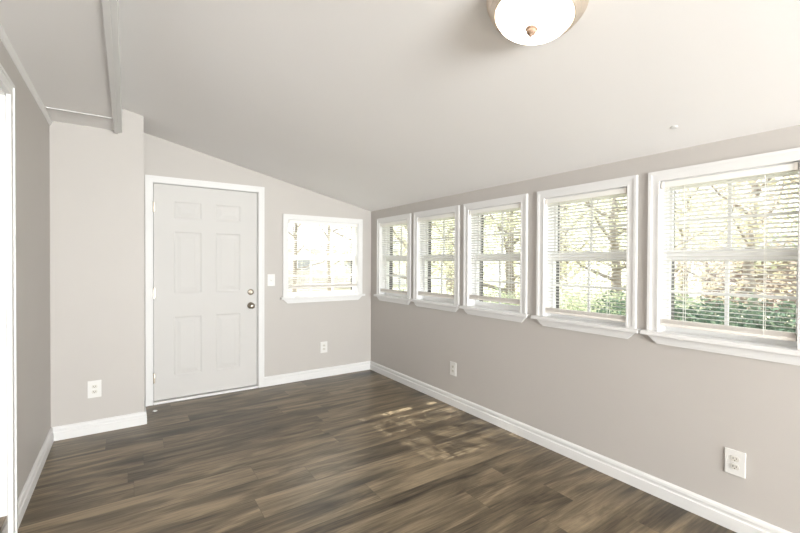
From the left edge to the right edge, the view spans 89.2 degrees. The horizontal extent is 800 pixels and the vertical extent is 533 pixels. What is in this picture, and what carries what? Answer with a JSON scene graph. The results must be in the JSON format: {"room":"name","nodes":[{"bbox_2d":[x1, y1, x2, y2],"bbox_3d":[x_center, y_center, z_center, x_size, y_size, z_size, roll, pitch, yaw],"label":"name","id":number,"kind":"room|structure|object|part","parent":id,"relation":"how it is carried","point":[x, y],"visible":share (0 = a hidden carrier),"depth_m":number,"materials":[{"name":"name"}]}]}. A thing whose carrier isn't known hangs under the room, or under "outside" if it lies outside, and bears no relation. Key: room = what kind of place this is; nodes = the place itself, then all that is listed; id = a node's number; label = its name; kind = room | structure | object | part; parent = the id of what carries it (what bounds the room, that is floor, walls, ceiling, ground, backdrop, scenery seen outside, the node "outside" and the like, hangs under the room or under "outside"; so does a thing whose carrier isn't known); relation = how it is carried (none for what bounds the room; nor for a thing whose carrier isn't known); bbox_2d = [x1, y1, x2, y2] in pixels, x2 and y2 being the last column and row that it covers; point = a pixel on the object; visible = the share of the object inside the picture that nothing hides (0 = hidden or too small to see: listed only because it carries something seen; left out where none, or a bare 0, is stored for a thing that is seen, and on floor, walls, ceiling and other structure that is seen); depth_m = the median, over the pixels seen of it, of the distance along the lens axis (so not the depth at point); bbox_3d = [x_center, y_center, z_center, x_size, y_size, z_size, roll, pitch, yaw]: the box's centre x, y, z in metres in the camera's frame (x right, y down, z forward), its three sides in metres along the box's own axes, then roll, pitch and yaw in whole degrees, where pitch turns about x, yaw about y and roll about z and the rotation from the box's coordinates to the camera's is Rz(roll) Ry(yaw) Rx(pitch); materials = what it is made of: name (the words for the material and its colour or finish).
{"room":"sunroom","nodes":[
{"label":"sunroom","id":0,"kind":"room"},
{"bbox_2d":[0,39,50,532],"bbox_3d":[-0.585,0.028,-0.074,0.140,2.660,8.360,0,1,-34],"label":"wall","id":1,"kind":"structure","parent":0,"point":[32,128],"depth_m":2.33,"materials":[{"name":"paint"}]},
{"bbox_2d":[0,63,17,532],"bbox_3d":[-1.600,0.215,1.442,0.170,2.127,1.075,0,1,-34],"label":"door","id":2,"kind":"structure","parent":1,"relation":"in","point":[8,312],"depth_m":1.86,"materials":[{"name":"white paint"},{"name":"metal"}]},
{"bbox_2d":[0,24,51,124],"bbox_3d":[-0.341,-0.982,-0.300,0.018,0.027,7.734,0,1,-34],"label":"trim","id":3,"kind":"structure","parent":1,"relation":"attached to","point":[3,36],"depth_m":2.10,"materials":[{"name":"white wood"}]},
{"bbox_2d":[18,427,53,527],"bbox_3d":[-0.350,1.251,-0.277,0.018,0.100,7.734,0,1,-34],"label":"baseboard","id":4,"kind":"structure","parent":1,"relation":"attached to","point":[26,493],"depth_m":2.31,"materials":[{"name":"white wood"}]},
{"bbox_2d":[45,107,112,118],"bbox_3d":[-2.152,-1.042,2.730,0.359,0.024,0.015,0,1,-34],"label":"trim","id":5,"kind":"structure","parent":1,"relation":"attached to","point":[45,107],"depth_m":2.72,"materials":[{"name":"white"}]},
{"bbox_2d":[0,0,113,129],"bbox_3d":[-0.209,-1.055,-0.297,0.520,0.120,7.874,0,1,-34],"label":"ceiling strip","id":6,"kind":"object","parent":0,"point":[60,45],"visible":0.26,"depth_m":1.94,"materials":[{"name":"paint"}]},
{"bbox_2d":[101,0,121,133],"bbox_3d":[-0.012,-1.090,-0.081,0.050,0.222,7.734,0,1,-34],"label":"trim","id":7,"kind":"structure","parent":6,"relation":"attached to","point":[110,8],"depth_m":1.97,"materials":[{"name":"white wood"}]},
{"bbox_2d":[49,109,143,426],"bbox_3d":[-2.407,0.010,3.265,0.570,2.492,0.466,0,1,-34],"label":"wall","id":8,"kind":"structure","parent":0,"point":[97,174],"depth_m":3.06,"materials":[{"name":"paint"}]},
{"bbox_2d":[87,380,100,397],"bbox_3d":[-2.305,0.925,3.059,0.084,0.128,0.008,0,1,-34],"label":"wall outlet","id":9,"kind":"object","parent":8,"relation":"attached to","point":[94,387],"visible":1,"depth_m":3.06,"materials":[{"name":"white plastic"}]},
{"bbox_2d":[52,398,146,440],"bbox_3d":[-2.394,1.206,3.266,0.588,0.100,0.464,0,1,-34],"label":"baseboard","id":10,"kind":"structure","parent":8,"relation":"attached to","point":[62,432],"depth_m":3.07,"materials":[{"name":"white wood"}]},
{"bbox_2d":[144,133,370,404],"bbox_3d":[-1.608,-0.020,4.180,2.919,2.660,0.160,0,1,-34],"label":"wall","id":11,"kind":"structure","parent":0,"point":[293,332],"depth_m":4.35,"materials":[{"name":"paint"}]},
{"bbox_2d":[145,175,264,405],"bbox_3d":[-1.874,0.216,3.963,1.045,2.071,0.227,0,1,-34],"label":"door","id":12,"kind":"structure","parent":11,"relation":"in","point":[205,240],"depth_m":3.90,"materials":[{"name":"white wood"}]},
{"bbox_3d":[-1.508,0.399,4.119,0.066,0.066,0.073,0,1,-34],"label":"knob","id":13,"kind":"part","parent":12,"relation":"part of","materials":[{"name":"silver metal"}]},
{"bbox_2d":[267,274,274,285],"bbox_3d":[-1.350,0.143,4.250,0.078,0.124,0.016,0,1,-34],"label":"light switch","id":14,"kind":"object","parent":11,"relation":"attached to","point":[270,277],"visible":1,"depth_m":4.25,"materials":[{"name":"white plastic"}]},
{"bbox_2d":[264,361,369,386],"bbox_3d":[-0.888,1.199,4.574,1.266,0.100,0.018,0,1,-34],"label":"baseboard","id":15,"kind":"structure","parent":11,"relation":"attached to","point":[361,366],"depth_m":4.53,"materials":[{"name":"white wood"}]},
{"bbox_2d":[280,214,364,303],"bbox_3d":[-0.888,-0.084,4.640,1.007,0.958,0.211,0,1,-34],"label":"window","id":16,"kind":"structure","parent":11,"relation":"in","point":[355,293],"depth_m":4.62,"materials":[{"name":"white wood"}]},
{"bbox_3d":[-0.898,0.094,4.656,0.827,0.440,0.022,0,1,-34],"label":"sash","id":17,"kind":"part","parent":16,"relation":"part of","materials":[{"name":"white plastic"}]},
{"bbox_3d":[-0.905,-0.080,4.665,0.843,0.853,0.056,0,1,-34],"label":"frame","id":18,"kind":"part","parent":16,"relation":"part of","materials":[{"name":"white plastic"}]},
{"bbox_3d":[-0.862,0.339,4.603,1.007,0.023,0.111,0,1,-34],"label":"sill","id":19,"kind":"part","parent":16,"relation":"part of","materials":[{"name":"white wood"}]},
{"bbox_2d":[288,220,357,288],"bbox_3d":[-0.857,-0.129,4.594,0.829,0.741,0.051,0,1,-34],"label":"window blind","id":20,"kind":"object","parent":16,"relation":"attached to","point":[321,285],"visible":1,"depth_m":4.56,"materials":[{"name":"white plastic"}]},
{"bbox_3d":[-0.861,0.233,4.602,0.827,0.017,0.026,0,1,-34],"label":"rail","id":21,"kind":"part","parent":20,"relation":"part of","materials":[{"name":"white plastic"}]},
{"bbox_3d":[-0.858,-0.483,4.595,0.827,0.032,0.036,0,1,-34],"label":"head rail","id":22,"kind":"part","parent":20,"relation":"part of","materials":[{"name":"white plastic"}]},
{"bbox_3d":[-0.911,-0.282,4.674,0.827,0.422,0.022,0,1,-34],"label":"sash","id":23,"kind":"part","parent":16,"relation":"part of","materials":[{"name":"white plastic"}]},
{"bbox_2d":[320,341,326,352],"bbox_3d":[-0.862,0.914,4.594,0.084,0.125,0.008,0,1,-34],"label":"wall outlet","id":24,"kind":"object","parent":11,"relation":"attached to","point":[323,345],"visible":1,"depth_m":4.59,"materials":[{"name":"white plastic"}]},
{"bbox_2d":[17,370,736,532],"bbox_3d":[0.772,1.325,0.797,3.079,0.060,8.460,0,1,-34],"label":"floor","id":25,"kind":"structure","parent":0,"point":[366,451],"depth_m":2.47,"materials":[{"name":"brown wood"}]},
{"bbox_2d":[119,0,799,211],"bbox_3d":[0.971,-0.945,0.877,2.650,0.724,8.500,0,1,-34],"label":"ceiling","id":26,"kind":"structure","parent":0,"point":[370,105],"depth_m":1.99,"materials":[{"name":"paint"}]},
{"bbox_2d":[486,0,588,44],"bbox_3d":[0.472,-0.873,1.410,0.338,0.166,0.338,0,1,10],"label":"ceiling lamp","id":27,"kind":"object","parent":26,"relation":"attached to","point":[526,22],"visible":1,"depth_m":1.37,"materials":[{"name":"white glass"}]},
{"bbox_2d":[371,125,799,532],"bbox_3d":[1.958,0.365,1.644,0.160,1.974,8.360,0,1,-34],"label":"wall","id":28,"kind":"structure","parent":0,"point":[670,414],"depth_m":2.39,"materials":[{"name":"paint"}]},
{"bbox_2d":[374,213,411,304],"bbox_3d":[-0.020,-0.079,4.542,0.211,0.958,0.732,0,1,-34],"label":"window","id":29,"kind":"structure","parent":28,"relation":"in","point":[382,296],"depth_m":4.64,"materials":[{"name":"white"}]},
{"bbox_3d":[-0.063,0.343,4.518,0.111,0.023,0.732,0,1,-34],"label":"sill","id":30,"kind":"part","parent":29,"relation":"part of","materials":[{"name":"white"}]},
{"bbox_2d":[380,220,406,294],"bbox_3d":[-0.061,-0.099,4.513,0.041,0.794,0.554,0,1,-34],"label":"window blind","id":31,"kind":"object","parent":29,"relation":"attached to","point":[404,222],"visible":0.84,"depth_m":4.54,"materials":[{"name":"white plastic"}]},
{"bbox_3d":[-0.059,-0.479,4.510,0.036,0.032,0.552,0,1,-34],"label":"head rail","id":32,"kind":"part","parent":31,"relation":"part of","materials":[{"name":"white plastic"}]},
{"bbox_3d":[-0.062,0.290,4.518,0.026,0.017,0.552,0,1,-34],"label":"rail","id":33,"kind":"part","parent":31,"relation":"part of","materials":[{"name":"white plastic"}]},
{"bbox_3d":[0.006,-0.075,4.559,0.056,0.853,0.568,0,1,-34],"label":"frame","id":34,"kind":"part","parent":29,"relation":"part of","materials":[{"name":"white plastic"}]},
{"bbox_3d":[-0.006,0.099,4.553,0.022,0.440,0.552,0,1,-34],"label":"sash","id":35,"kind":"part","parent":29,"relation":"part of","materials":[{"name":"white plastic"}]},
{"bbox_3d":[0.017,-0.277,4.564,0.022,0.422,0.552,0,1,-34],"label":"sash","id":36,"kind":"part","parent":29,"relation":"part of","materials":[{"name":"white plastic"}]},
{"bbox_2d":[410,205,460,311],"bbox_3d":[0.393,-0.071,3.929,0.211,0.958,0.734,0,1,-34],"label":"window","id":37,"kind":"structure","parent":28,"relation":"in","point":[452,305],"depth_m":4.01,"materials":[{"name":"white wood"}]},
{"bbox_3d":[0.350,0.351,3.905,0.111,0.023,0.734,0,1,-34],"label":"sill","id":38,"kind":"part","parent":37,"relation":"part of","materials":[{"name":"white"}]},
{"bbox_2d":[418,213,454,298],"bbox_3d":[0.352,-0.097,3.901,0.041,0.781,0.556,0,1,-34],"label":"window blind","id":39,"kind":"object","parent":37,"relation":"attached to","point":[449,296],"visible":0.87,"depth_m":3.89,"materials":[{"name":"white plastic"}]},
{"bbox_3d":[0.351,0.285,3.905,0.026,0.017,0.554,0,1,-34],"label":"rail","id":40,"kind":"part","parent":39,"relation":"part of","materials":[{"name":"white plastic"}]},
{"bbox_3d":[0.354,-0.470,3.897,0.036,0.032,0.554,0,1,-34],"label":"head rail","id":41,"kind":"part","parent":39,"relation":"part of","materials":[{"name":"white plastic"}]},
{"bbox_3d":[0.419,-0.067,3.946,0.056,0.853,0.570,0,1,-34],"label":"frame","id":42,"kind":"part","parent":37,"relation":"part of","materials":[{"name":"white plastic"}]},
{"bbox_3d":[0.407,0.107,3.940,0.022,0.440,0.554,0,1,-34],"label":"sash","id":43,"kind":"part","parent":37,"relation":"part of","materials":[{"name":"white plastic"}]},
{"bbox_3d":[0.430,-0.269,3.951,0.022,0.422,0.554,0,1,-34],"label":"sash","id":44,"kind":"part","parent":37,"relation":"part of","materials":[{"name":"glass"}]},
{"bbox_2d":[450,361,455,375],"bbox_3d":[0.483,0.929,3.686,0.008,0.122,0.082,0,1,-34],"label":"wall outlet","id":45,"kind":"object","parent":28,"relation":"attached to","point":[452,364],"visible":1,"depth_m":3.68,"materials":[{"name":"white plastic"}]},
{"bbox_2d":[459,193,529,321],"bbox_3d":[0.807,-0.062,3.315,0.211,0.958,0.728,0,1,-34],"label":"window","id":46,"kind":"structure","parent":28,"relation":"in","point":[515,313],"depth_m":3.34,"materials":[{"name":"white wood"}]},
{"bbox_3d":[0.763,0.359,3.291,0.111,0.023,0.728,0,1,-34],"label":"sill","id":47,"kind":"part","parent":46,"relation":"part of","materials":[{"name":"white wood"}]},
{"bbox_2d":[469,203,520,304],"bbox_3d":[0.765,-0.097,3.287,0.041,0.764,0.550,0,1,-34],"label":"window blind","id":48,"kind":"object","parent":46,"relation":"attached to","point":[513,206],"visible":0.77,"depth_m":3.27,"materials":[{"name":"white plastic"}]},
{"bbox_3d":[0.674,-0.089,3.423,0.028,0.723,0.002,0,1,-34],"label":"ladder cord","id":49,"kind":"part","parent":48,"relation":"part of","materials":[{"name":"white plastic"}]},
{"bbox_3d":[0.767,-0.462,3.283,0.036,0.032,0.548,0,1,-34],"label":"head rail","id":50,"kind":"part","parent":48,"relation":"part of","materials":[{"name":"white plastic"}]},
{"bbox_3d":[0.764,0.276,3.291,0.026,0.017,0.548,0,1,-34],"label":"rail","id":51,"kind":"part","parent":48,"relation":"part of","materials":[{"name":"white plastic"}]},
{"bbox_3d":[0.857,-0.085,3.151,0.028,0.723,0.002,0,1,-34],"label":"ladder cord","id":52,"kind":"part","parent":48,"relation":"part of","materials":[{"name":"white fabric"}]},
{"bbox_3d":[0.832,-0.059,3.332,0.056,0.853,0.564,0,1,-34],"label":"frame","id":53,"kind":"part","parent":46,"relation":"part of","materials":[{"name":"white plastic"}]},
{"bbox_3d":[0.821,0.115,3.327,0.022,0.440,0.548,0,1,-34],"label":"sash","id":54,"kind":"part","parent":46,"relation":"part of","materials":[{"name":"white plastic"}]},
{"bbox_3d":[0.844,-0.261,3.337,0.022,0.422,0.548,0,1,-34],"label":"sash","id":55,"kind":"part","parent":46,"relation":"part of","materials":[{"name":"white plastic"}]},
{"bbox_2d":[370,361,791,532],"bbox_3d":[1.926,1.243,1.537,0.018,0.100,8.200,0,1,-34],"label":"baseboard","id":56,"kind":"structure","parent":28,"relation":"attached to","point":[737,521],"depth_m":2.48,"materials":[{"name":"white wood"}]},
{"bbox_2d":[531,175,640,338],"bbox_3d":[1.239,-0.054,2.674,0.211,0.958,0.738,0,1,-34],"label":"window","id":57,"kind":"structure","parent":28,"relation":"in","point":[625,330],"depth_m":2.67,"materials":[{"name":"white wood"}]},
{"bbox_2d":[545,187,626,321],"bbox_3d":[1.197,-0.070,2.646,0.041,0.801,0.560,0,1,-34],"label":"window blind","id":58,"kind":"object","parent":57,"relation":"attached to","point":[612,317],"visible":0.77,"depth_m":2.62,"materials":[{"name":"white plastic"}]},
{"bbox_3d":[1.105,-0.062,2.785,0.028,0.760,0.002,0,1,-34],"label":"ladder cord","id":59,"kind":"part","parent":58,"relation":"part of","materials":[{"name":"white fabric"}]},
{"bbox_3d":[1.199,-0.454,2.642,0.036,0.032,0.558,0,1,-34],"label":"head rail","id":60,"kind":"part","parent":58,"relation":"part of","materials":[{"name":"white plastic"}]},
{"bbox_3d":[1.196,0.322,2.650,0.026,0.017,0.558,0,1,-34],"label":"rail","id":61,"kind":"part","parent":58,"relation":"part of","materials":[{"name":"white plastic"}]},
{"bbox_3d":[1.291,-0.058,2.508,0.028,0.760,0.002,0,1,-34],"label":"ladder cord","id":62,"kind":"part","parent":58,"relation":"part of","materials":[{"name":"white fabric"}]},
{"bbox_3d":[1.195,0.367,2.650,0.111,0.023,0.738,0,1,-34],"label":"sill","id":63,"kind":"part","parent":57,"relation":"part of","materials":[{"name":"white wood"}]},
{"bbox_3d":[1.264,-0.051,2.691,0.056,0.853,0.574,0,1,-34],"label":"frame","id":64,"kind":"part","parent":57,"relation":"part of","materials":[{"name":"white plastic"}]},
{"bbox_3d":[1.252,0.124,2.686,0.022,0.440,0.558,0,1,-34],"label":"sash","id":65,"kind":"part","parent":57,"relation":"part of","materials":[{"name":"white plastic"}]},
{"bbox_3d":[1.276,-0.252,2.696,0.022,0.422,0.558,0,1,-34],"label":"sash","id":66,"kind":"part","parent":57,"relation":"part of","materials":[{"name":"glass"}]},
{"bbox_2d":[640,147,799,365],"bbox_3d":[1.654,-0.046,2.057,0.211,0.958,0.730,0,1,-34],"label":"window","id":67,"kind":"structure","parent":28,"relation":"in","point":[774,350],"depth_m":2.10,"materials":[{"name":"white wood"}]},
{"bbox_3d":[1.611,0.376,2.033,0.111,0.023,0.730,0,1,-34],"label":"sill","id":68,"kind":"part","parent":67,"relation":"part of","materials":[{"name":"white wood"}]},
{"bbox_2d":[661,162,798,341],"bbox_3d":[1.613,-0.066,2.029,0.041,0.794,0.552,0,1,-34],"label":"window blind","id":69,"kind":"object","parent":67,"relation":"attached to","point":[754,332],"visible":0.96,"depth_m":2.00,"materials":[{"name":"white plastic"}]},
{"bbox_3d":[1.522,-0.057,2.166,0.028,0.753,0.002,0,1,-34],"label":"ladder cord","id":70,"kind":"part","parent":69,"relation":"part of","materials":[{"name":"white fabric"}]},
{"bbox_3d":[1.615,-0.446,2.025,0.036,0.032,0.550,0,1,-34],"label":"head rail","id":71,"kind":"part","parent":69,"relation":"part of","materials":[{"name":"white plastic"}]},
{"bbox_3d":[1.612,0.323,2.033,0.026,0.017,0.550,0,1,-34],"label":"rail","id":72,"kind":"part","parent":69,"relation":"part of","materials":[{"name":"white plastic"}]},
{"bbox_3d":[1.705,-0.053,1.893,0.028,0.753,0.002,0,1,-34],"label":"ladder cord","id":73,"kind":"part","parent":69,"relation":"part of","materials":[{"name":"white fabric"}]},
{"bbox_3d":[1.680,-0.043,2.074,0.056,0.853,0.566,0,1,-34],"label":"frame","id":74,"kind":"part","parent":67,"relation":"part of","materials":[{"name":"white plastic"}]},
{"bbox_3d":[1.668,0.132,2.069,0.022,0.440,0.550,0,1,-34],"label":"sash","id":75,"kind":"part","parent":67,"relation":"part of","materials":[{"name":"glass"}]},
{"bbox_3d":[1.691,-0.244,2.079,0.022,0.422,0.550,0,1,-34],"label":"sash","id":76,"kind":"part","parent":67,"relation":"part of","materials":[{"name":"white plastic"}]},
{"bbox_2d":[725,447,745,478],"bbox_3d":[1.634,0.957,1.978,0.008,0.122,0.082,0,1,-34],"label":"wall outlet","id":77,"kind":"object","parent":28,"relation":"attached to","point":[735,461],"visible":1,"depth_m":1.97,"materials":[{"name":"white plastic"}]},
{"bbox_2d":[730,455,738,461],"bbox_3d":[1.632,0.937,1.976,0.003,0.025,0.035,0,1,-34],"label":"receptacle","id":78,"kind":"object","parent":77,"relation":"attached to","point":[733,458],"depth_m":1.98,"materials":[{"name":"grey plastic"}]},
{"bbox_2d":[730,463,738,469],"bbox_3d":[1.631,0.976,1.977,0.003,0.025,0.035,0,1,-34],"label":"receptacle","id":79,"kind":"object","parent":77,"relation":"attached to","point":[733,466],"depth_m":1.98,"materials":[{"name":"grey plastic"}]},
{"label":"outside","id":80,"kind":"structure","parent":0,"visible":0},
{"bbox_2d":[288,273,795,325],"bbox_3d":[5.755,1.509,30.770,51.000,0.100,64.000,0,1,-34],"label":"ground","id":81,"kind":"structure","parent":80,"point":[497,276],"depth_m":28.39,"materials":[{"name":"green plant"}]},
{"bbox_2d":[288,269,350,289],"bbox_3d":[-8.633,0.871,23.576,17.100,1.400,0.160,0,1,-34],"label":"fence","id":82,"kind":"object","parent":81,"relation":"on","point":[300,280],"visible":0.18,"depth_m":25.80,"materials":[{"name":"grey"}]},
{"bbox_2d":[288,224,350,291],"bbox_3d":[-3.501,-1.298,13.543,3.662,5.992,4.231,0,1,19],"label":"bare tree","id":83,"kind":"object","parent":81,"relation":"on","point":[295,234],"visible":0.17,"depth_m":13.52,"materials":[{"name":"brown plant"}]},
{"bbox_2d":[288,225,350,290],"bbox_3d":[-2.987,-1.616,16.686,5.068,6.570,4.196,0,1,13],"label":"bare tree","id":84,"kind":"object","parent":81,"relation":"on","point":[328,235],"visible":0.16,"depth_m":16.69,"materials":[{"name":"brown plant"}]},
{"bbox_3d":[-2.983,-2.488,16.677,5.068,4.827,4.196,0,1,13],"label":"crown","id":85,"kind":"part","parent":84,"relation":"part of","materials":[{"name":"green plant"}]},
{"bbox_2d":[288,227,406,283],"bbox_3d":[-5.005,-0.897,33.622,10.800,4.560,7.000,0,1,-19],"label":"house","id":86,"kind":"structure","parent":81,"relation":"on","point":[302,230],"depth_m":30.68,"materials":[{"name":"white"}]},
{"bbox_3d":[-7.031,-0.135,29.672,0.840,0.940,0.030,0,1,-19],"label":"pane","id":87,"kind":"part","parent":86,"relation":"part of","materials":[{"name":"clear glass"}]},
{"bbox_2d":[300,225,395,267],"bbox_3d":[-1.607,-1.086,12.832,3.571,5.597,3.594,0,1,-6],"label":"bare tree","id":88,"kind":"object","parent":81,"relation":"on","point":[300,225],"visible":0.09,"depth_m":12.71,"materials":[{"name":"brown plant"}]},
{"bbox_2d":[332,226,404,273],"bbox_3d":[-0.797,-1.808,19.302,4.891,6.922,5.004,0,1,-34],"label":"tree","id":89,"kind":"object","parent":81,"relation":"on","point":[396,264],"visible":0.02,"depth_m":19.37,"materials":[{"name":"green plant"}]},
{"bbox_2d":[320,215,500,290],"bbox_3d":[0.389,-0.888,10.880,4.252,5.274,4.846,0,1,-34],"label":"tree","id":90,"kind":"object","parent":81,"relation":"on","point":[403,243],"visible":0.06,"depth_m":10.86,"materials":[{"name":"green plant"}]},
{"bbox_2d":[431,287,453,294],"bbox_3d":[1.059,1.076,8.467,1.705,1.300,1.752,0,1,-34],"label":"shrub","id":91,"kind":"object","parent":81,"relation":"on","point":[447,290],"visible":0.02,"depth_m":8.46,"materials":[{"name":"green plant"}]},
{"bbox_2d":[399,219,495,290],"bbox_3d":[3.011,-2.824,25.226,7.626,8.881,6.686,0,1,1],"label":"tree","id":92,"kind":"object","parent":81,"relation":"on","point":[448,275],"visible":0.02,"depth_m":24.63,"materials":[{"name":"green plant"}]},
{"bbox_3d":[3.004,-3.321,25.226,7.637,7.888,6.667,0,1,0],"label":"crown","id":93,"kind":"part","parent":92,"relation":"part of","materials":[{"name":"yellow plant"}]},
{"bbox_2d":[393,211,519,294],"bbox_3d":[1.837,-1.313,14.208,4.384,6.089,4.200,0,1,2],"label":"tree","id":94,"kind":"object","parent":81,"relation":"on","point":[519,211],"visible":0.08,"depth_m":14.32,"materials":[{"name":"green plant"}]},
{"bbox_2d":[483,287,519,305],"bbox_3d":[1.958,1.073,7.787,1.747,1.327,1.717,0,1,-34],"label":"shrub","id":95,"kind":"object","parent":81,"relation":"on","point":[493,290],"visible":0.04,"depth_m":8.00,"materials":[{"name":"green plant"}]},
{"bbox_2d":[431,203,625,304],"bbox_3d":[2.856,-0.838,9.374,4.147,5.238,4.330,0,1,-34],"label":"tree","id":96,"kind":"object","parent":81,"relation":"on","point":[575,249],"visible":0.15,"depth_m":9.47,"materials":[{"name":"green plant"}]},
{"bbox_2d":[486,200,604,272],"bbox_3d":[7.898,-2.823,22.644,8.443,8.970,7.400,0,1,-34],"label":"tree","id":97,"kind":"object","parent":81,"relation":"on","point":[601,200],"visible":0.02,"depth_m":22.41,"materials":[{"name":"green plant"}]},
{"bbox_2d":[495,197,626,307],"bbox_3d":[5.418,-1.541,13.712,4.721,6.566,4.931,0,1,-3],"label":"tree","id":98,"kind":"object","parent":81,"relation":"on","point":[625,197],"visible":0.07,"depth_m":13.33,"materials":[{"name":"green plant"}]},
{"bbox_2d":[511,272,624,313],"bbox_3d":[2.950,0.910,6.908,2.136,1.686,2.170,0,1,-34],"label":"shrub","id":99,"kind":"object","parent":81,"relation":"on","point":[570,279],"visible":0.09,"depth_m":6.59,"materials":[{"name":"green plant"}]},
{"bbox_2d":[567,197,677,293],"bbox_3d":[11.769,-2.808,21.643,6.889,8.997,6.598,0,1,-34],"label":"tree","id":100,"kind":"object","parent":81,"relation":"on","point":[623,197],"visible":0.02,"depth_m":21.93,"materials":[{"name":"green plant"}]},
{"bbox_2d":[560,281,695,320],"bbox_3d":[3.159,0.920,6.032,2.180,1.684,2.185,0,1,-34],"label":"shrub","id":101,"kind":"object","parent":81,"relation":"on","point":[687,295],"visible":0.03,"depth_m":5.92,"materials":[{"name":"green plant"}]},
{"bbox_2d":[617,294,708,321],"bbox_3d":[3.991,1.096,6.027,1.742,1.337,1.795,0,1,-34],"label":"shrub","id":102,"kind":"object","parent":81,"relation":"on","point":[676,294],"visible":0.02,"depth_m":6.22,"materials":[{"name":"green plant"}]},
{"bbox_2d":[560,185,768,303],"bbox_3d":[4.462,-0.825,8.219,3.753,5.243,3.991,0,1,14],"label":"tree","id":103,"kind":"object","parent":81,"relation":"on","point":[621,230],"visible":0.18,"depth_m":8.32,"materials":[{"name":"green plant"}]},
{"bbox_2d":[591,286,770,324],"bbox_3d":[3.542,1.016,5.144,2.192,1.514,2.141,0,1,-34],"label":"shrub","id":104,"kind":"object","parent":81,"relation":"on","point":[603,300],"visible":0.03,"depth_m":4.90,"materials":[{"name":"green plant"}]},
{"bbox_2d":[595,175,798,306],"bbox_3d":[7.413,-1.233,10.389,4.883,6.034,3.682,0,1,-12],"label":"tree","id":105,"kind":"object","parent":81,"relation":"on","point":[726,193],"visible":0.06,"depth_m":10.13,"materials":[{"name":"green plant"}]},
{"bbox_2d":[625,185,796,296],"bbox_3d":[16.603,-2.868,21.429,7.393,9.150,7.202,0,1,-34],"label":"tree","id":106,"kind":"object","parent":81,"relation":"on","point":[703,262],"visible":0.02,"depth_m":21.28,"materials":[{"name":"green plant"}]},
{"bbox_3d":[16.607,-3.689,21.420,7.393,7.509,7.202,0,1,-34],"label":"crown","id":107,"kind":"part","parent":106,"relation":"part of","materials":[{"name":"green plant"}]},
{"bbox_2d":[674,293,795,332],"bbox_3d":[3.736,1.019,4.588,1.913,1.520,1.975,0,1,-34],"label":"shrub","id":108,"kind":"object","parent":81,"relation":"on","point":[748,299],"visible":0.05,"depth_m":4.13,"materials":[{"name":"green plant"}]},
{"bbox_2d":[675,172,798,318],"bbox_3d":[5.691,-0.848,6.962,3.408,5.316,3.434,0,1,12],"label":"tree","id":109,"kind":"object","parent":81,"relation":"on","point":[785,177],"visible":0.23,"depth_m":6.74,"materials":[{"name":"green plant"}]},
{"bbox_2d":[678,301,795,332],"bbox_3d":[3.902,0.988,4.069,2.052,1.591,2.061,0,1,-34],"label":"shrub","id":110,"kind":"object","parent":81,"relation":"on","point":[782,309],"visible":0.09,"depth_m":3.90,"materials":[{"name":"green plant"}]},
{"bbox_2d":[699,235,797,312],"bbox_3d":[13.867,0.228,15.772,3.600,2.840,2.900,1,1,36],"label":"shrub","id":111,"kind":"object","parent":81,"relation":"on","point":[761,244],"visible":0.09,"depth_m":14.81,"materials":[{"name":"grey"}]},
{"bbox_3d":[13.147,0.730,14.791,0.900,1.750,0.040,1,1,36],"label":"door","id":112,"kind":"part","parent":111,"relation":"part of","materials":[{"name":"brown"}]},
{"bbox_2d":[701,173,798,277],"bbox_3d":[9.435,-1.471,8.968,4.511,6.557,4.392,1,1,36],"label":"tree","id":113,"kind":"object","parent":81,"relation":"on","point":[793,219],"visible":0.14,"depth_m":9.17,"materials":[{"name":"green plant"}]}
]}

